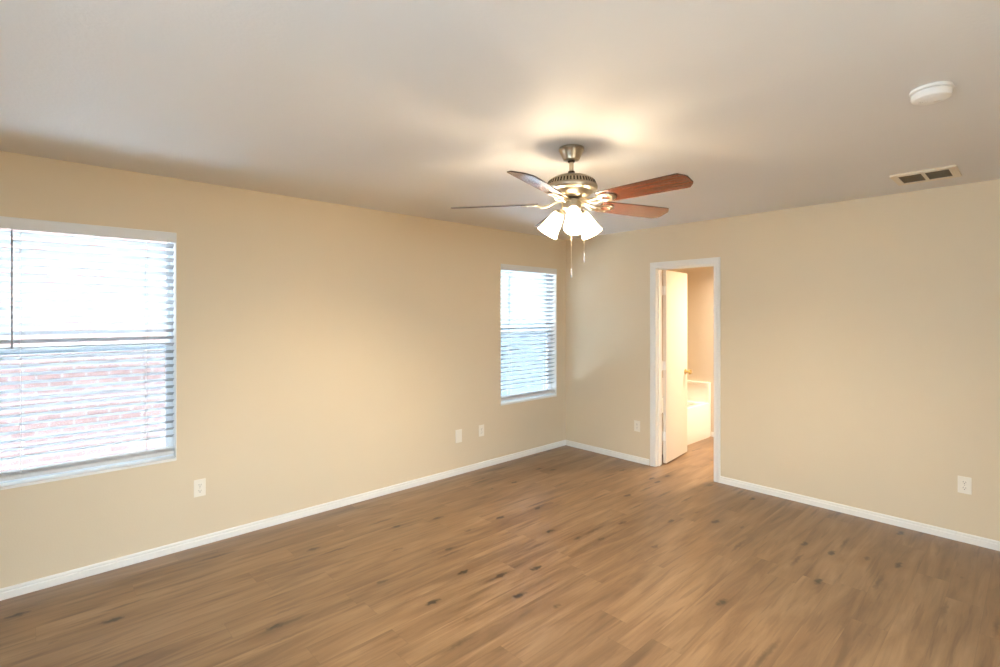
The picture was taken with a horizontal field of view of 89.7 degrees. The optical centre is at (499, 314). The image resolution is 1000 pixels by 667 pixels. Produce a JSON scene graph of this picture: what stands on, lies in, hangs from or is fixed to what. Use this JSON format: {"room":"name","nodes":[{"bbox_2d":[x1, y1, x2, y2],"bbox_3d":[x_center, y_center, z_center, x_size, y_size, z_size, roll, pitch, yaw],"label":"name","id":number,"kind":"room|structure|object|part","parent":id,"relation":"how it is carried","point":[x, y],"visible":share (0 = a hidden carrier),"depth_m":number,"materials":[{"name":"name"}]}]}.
{"room":"empty bedroom","nodes":[
{"label":"empty bedroom","id":0,"kind":"room"},
{"bbox_2d":[0,151,565,588],"bbox_3d":[-1.428,0.329,4.029,5.900,2.440,0.150,0,0,-43],"label":"wall","id":1,"kind":"structure","parent":0,"point":[327,352],"depth_m":3.78,"materials":[{"name":"beige paint"}]},
{"bbox_2d":[0,216,176,489],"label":"window","id":2,"kind":"structure","parent":1,"relation":"in","point":[169,441],"depth_m":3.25,"materials":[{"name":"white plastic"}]},
{"bbox_3d":[-2.533,-0.147,3.073,0.868,0.746,0.024,0,0,-43],"label":"sash","id":3,"kind":"part","parent":2,"relation":"part of","materials":[{"name":"glass"}]},
{"bbox_3d":[-2.514,0.559,3.053,0.868,0.756,0.025,0,0,-43],"label":"sash","id":4,"kind":"part","parent":2,"relation":"part of","materials":[{"name":"white plastic"}]},
{"bbox_2d":[0,216,176,481],"bbox_3d":[-2.466,0.189,3.002,0.898,1.446,0.074,0,0,-43],"label":"window blind","id":5,"kind":"object","parent":2,"relation":"attached to","point":[11,223],"visible":1,"depth_m":2.98,"materials":[{"name":"white plastic"}]},
{"bbox_3d":[-2.685,0.210,2.811,0.002,1.394,0.051,0,0,-43],"label":"ladder cord","id":6,"kind":"part","parent":5,"relation":"part of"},
{"bbox_3d":[-2.473,0.900,3.008,0.880,0.022,0.044,0,0,-43],"label":"rail","id":7,"kind":"part","parent":5,"relation":"part of","materials":[{"name":"white plastic"}]},
{"bbox_3d":[-2.260,0.210,3.206,0.002,1.394,0.051,0,0,-43],"label":"ladder cord","id":8,"kind":"part","parent":5,"relation":"part of","materials":[{"name":"white fabric"}]},
{"bbox_3d":[-2.472,0.945,3.008,0.900,0.018,0.086,0,0,-43],"label":"sill","id":9,"kind":"part","parent":2,"relation":"part of","materials":[{"name":"white paint"}]},
{"bbox_2d":[194,478,205,497],"bbox_3d":[-2.016,1.163,3.373,0.070,0.114,0.008,0,0,-43],"label":"wall outlet","id":10,"kind":"object","parent":1,"relation":"attached to","point":[199,485],"visible":1,"depth_m":3.37,"materials":[{"name":"white plastic"}]},
{"bbox_2d":[0,440,565,600],"bbox_3d":[-1.372,1.518,3.969,5.900,0.061,0.013,0,0,-43],"label":"baseboard","id":11,"kind":"structure","parent":1,"relation":"attached to","point":[8,592],"depth_m":3.50,"materials":[{"name":"white paint"}]},
{"bbox_2d":[455,429,461,442],"bbox_3d":[-0.402,1.179,4.877,0.080,0.126,0.007,0,0,-43],"label":"cable plate","id":12,"kind":"object","parent":1,"relation":"attached to","point":[458,433],"visible":1,"depth_m":4.87,"materials":[{"name":"white plastic"}]},
{"bbox_2d":[479,424,483,436],"bbox_3d":[-0.187,1.171,5.076,0.070,0.114,0.008,0,0,-43],"label":"wall outlet","id":13,"kind":"object","parent":1,"relation":"attached to","point":[481,427],"visible":1,"depth_m":5.07,"materials":[{"name":"white plastic"}]},
{"bbox_2d":[501,264,556,405],"bbox_3d":[0.284,0.208,5.620,0.895,1.490,0.154,0,0,-43],"label":"window","id":14,"kind":"structure","parent":1,"relation":"in","point":[553,385],"depth_m":5.89,"materials":[{"name":"white plastic"}]},
{"bbox_3d":[0.247,-0.147,5.660,0.863,0.746,0.024,0,0,-43],"label":"sash","id":15,"kind":"part","parent":14,"relation":"part of","materials":[{"name":"glass"}]},
{"bbox_3d":[0.266,0.559,5.640,0.863,0.756,0.025,0,0,-43],"label":"sash","id":16,"kind":"part","parent":14,"relation":"part of","materials":[{"name":"glass"}]},
{"bbox_2d":[501,264,556,400],"bbox_3d":[0.313,0.189,5.589,0.893,1.446,0.074,0,0,-43],"label":"window blind","id":17,"kind":"object","parent":14,"relation":"attached to","point":[507,267],"visible":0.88,"depth_m":5.58,"materials":[{"name":"white plastic"}]},
{"bbox_3d":[0.097,0.210,5.400,0.002,1.394,0.051,0,0,-43],"label":"ladder cord","id":18,"kind":"part","parent":17,"relation":"part of","materials":[{"name":"white fabric"}]},
{"bbox_3d":[0.307,0.900,5.596,0.875,0.022,0.044,0,0,-43],"label":"rail","id":19,"kind":"part","parent":17,"relation":"part of","materials":[{"name":"white plastic"}]},
{"bbox_3d":[0.517,0.210,5.792,0.002,1.394,0.051,0,0,-43],"label":"ladder cord","id":20,"kind":"part","parent":17,"relation":"part of","materials":[{"name":"white fabric"}]},
{"bbox_3d":[0.308,0.945,5.595,0.895,0.018,0.086,0,0,-43],"label":"sill","id":21,"kind":"part","parent":14,"relation":"part of","materials":[{"name":"white paint"}]},
{"bbox_2d":[0,0,999,239],"bbox_3d":[0.876,-0.967,2.758,7.840,0.150,5.150,0,0,-43],"label":"ceiling","id":22,"kind":"structure","parent":0,"point":[419,108],"depth_m":2.07,"materials":[{"name":"white paint"}]},
{"bbox_2d":[451,144,692,277],"bbox_3d":[0.419,-0.547,2.654,1.270,0.688,1.217,0,0,-43],"label":"ceiling fan","id":23,"kind":"object","parent":22,"relation":"hanging from","point":[571,189],"visible":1,"depth_m":2.60,"materials":[{"name":"brown wood"}]},
{"bbox_3d":[-0.034,-0.599,2.763,0.475,0.006,0.136,0,15,10],"label":"blade","id":24,"kind":"part","parent":23,"relation":"part of","materials":[{"name":"brown wood"}]},
{"bbox_3d":[0.184,-0.599,2.316,0.136,0.006,0.475,17,8,27],"label":"blade","id":25,"kind":"part","parent":23,"relation":"part of","materials":[{"name":"brown wood"}]},
{"bbox_3d":[0.324,-0.599,3.108,0.136,0.006,0.475,-15,2,-8],"label":"blade","id":26,"kind":"part","parent":23,"relation":"part of","materials":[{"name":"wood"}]},
{"bbox_3d":[0.290,-0.497,2.742,0.120,0.127,0.120,39,18,24],"label":"lamp shade","id":27,"kind":"part","parent":23,"relation":"part of","materials":[{"name":"white glass"}]},
{"bbox_3d":[0.326,-0.550,2.719,0.055,0.050,0.070,0,0,-43],"label":"lamp arm","id":28,"kind":"part","parent":23,"relation":"part of","materials":[{"name":"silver metal"}]},
{"bbox_3d":[0.388,-0.405,2.735,0.002,0.303,0.002,0,0,-43],"label":"pull chain","id":29,"kind":"part","parent":23,"relation":"part of","materials":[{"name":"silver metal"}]},
{"bbox_3d":[0.382,-0.497,2.583,0.120,0.127,0.120,0,-35,0],"label":"lamp shade","id":30,"kind":"part","parent":23,"relation":"part of","materials":[{"name":"white glass"}]},
{"bbox_3d":[0.475,-0.497,2.742,0.120,0.127,0.120,-39,18,-24],"label":"lamp shade","id":31,"kind":"part","parent":23,"relation":"part of","materials":[{"name":"white glass"}]},
{"bbox_3d":[0.762,-0.599,2.874,0.475,0.006,0.136,0,-15,-26],"label":"blade","id":32,"kind":"part","parent":23,"relation":"part of","materials":[{"name":"brown wood"}]},
{"bbox_3d":[0.676,-0.599,2.385,0.136,0.006,0.475,20,-14,-42],"label":"blade","id":33,"kind":"part","parent":23,"relation":"part of","materials":[{"name":"brown wood"}]},
{"bbox_2d":[890,165,961,185],"bbox_3d":[2.713,-0.885,3.202,0.316,0.012,0.316,0,0,-43],"label":"ceiling vent","id":34,"kind":"object","parent":22,"relation":"in","point":[952,171],"visible":1,"depth_m":3.18,"materials":[{"name":"beige metal"}]},
{"bbox_2d":[909,81,954,104],"bbox_3d":[1.702,-0.866,1.981,0.136,0.051,0.136,0,0,-43],"label":"smoke detector","id":35,"kind":"object","parent":22,"relation":"attached to","point":[935,92],"visible":1,"depth_m":1.95,"materials":[{"name":"white plastic"}]},
{"bbox_2d":[0,437,999,666],"bbox_3d":[0.876,1.609,2.758,7.840,0.120,5.150,0,0,-43],"label":"floor","id":36,"kind":"structure","parent":0,"point":[563,556],"depth_m":2.88,"materials":[{"name":"brown wood"}]},
{"bbox_2d":[662,378,710,454],"bbox_3d":[1.869,1.204,6.146,1.521,0.690,0.755,0,0,-43],"label":"bathtub","id":37,"kind":"object","parent":36,"relation":"on","point":[698,392],"visible":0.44,"depth_m":6.30,"materials":[{"name":"white plastic"}]},
{"bbox_2d":[662,266,713,431],"bbox_3d":[3.043,0.329,6.080,0.100,2.440,2.460,0,0,-43],"label":"wall","id":38,"kind":"structure","parent":0,"point":[700,280],"depth_m":6.49,"materials":[{"name":"paint"}]},
{"bbox_2d":[566,179,999,540],"bbox_3d":[2.426,0.329,4.303,0.115,2.440,5.000,0,0,-43],"label":"wall","id":39,"kind":"structure","parent":0,"point":[860,338],"depth_m":3.97,"materials":[{"name":"beige paint"}]},
{"bbox_2d":[566,440,649,464],"bbox_3d":[1.156,1.518,5.573,0.013,0.061,1.111,0,0,-43],"label":"baseboard","id":40,"kind":"structure","parent":39,"relation":"attached to","point":[620,455],"depth_m":5.52,"materials":[{"name":"white paint"}]},
{"bbox_2d":[634,420,639,431],"bbox_3d":[1.439,1.169,5.273,0.008,0.114,0.070,0,0,-43],"label":"wall outlet","id":41,"kind":"object","parent":39,"relation":"attached to","point":[636,423],"visible":1,"depth_m":5.27,"materials":[{"name":"white plastic"}]},
{"bbox_2d":[660,270,691,462],"bbox_3d":[1.877,0.536,5.404,0.173,2.000,0.661,0,0,41],"label":"door","id":42,"kind":"structure","parent":39,"relation":"in","point":[673,290],"depth_m":5.36,"materials":[{"name":"white paint"}]},
{"bbox_3d":[2.091,0.633,5.574,0.069,0.062,0.062,0,0,41],"label":"knob","id":43,"kind":"part","parent":42,"relation":"part of","materials":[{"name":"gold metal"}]},
{"bbox_2d":[650,257,720,482],"bbox_3d":[1.834,0.507,4.939,0.147,2.082,0.717,0,0,-43],"label":"trim","id":44,"kind":"structure","parent":39,"relation":"attached to","point":[656,268],"depth_m":5.12,"materials":[{"name":"white paint"}]},
{"bbox_2d":[720,476,999,550],"bbox_3d":[3.053,1.518,3.535,0.013,0.061,3.021,0,0,-43],"label":"baseboard","id":45,"kind":"structure","parent":39,"relation":"attached to","point":[917,526],"depth_m":3.79,"materials":[{"name":"white paint"}]},
{"bbox_2d":[958,476,971,494],"bbox_3d":[3.164,1.161,3.421,0.008,0.114,0.070,0,0,-43],"label":"wall outlet","id":46,"kind":"object","parent":39,"relation":"attached to","point":[964,483],"visible":1,"depth_m":3.42,"materials":[{"name":"white plastic"}]},
{"label":"outside","id":47,"kind":"structure","parent":0,"visible":0},
{"bbox_3d":[-5.455,2.098,11.216,30.000,0.400,15.840,0,0,-43],"label":"ground","id":48,"kind":"structure","parent":47,"visible":0},
{"bbox_2d":[501,270,545,395],"bbox_3d":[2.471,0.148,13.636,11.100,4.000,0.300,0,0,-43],"label":"window pane","id":49,"kind":"structure","parent":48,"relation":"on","point":[537,387],"depth_m":11.64,"materials":[{"name":"glass"}]}
]}

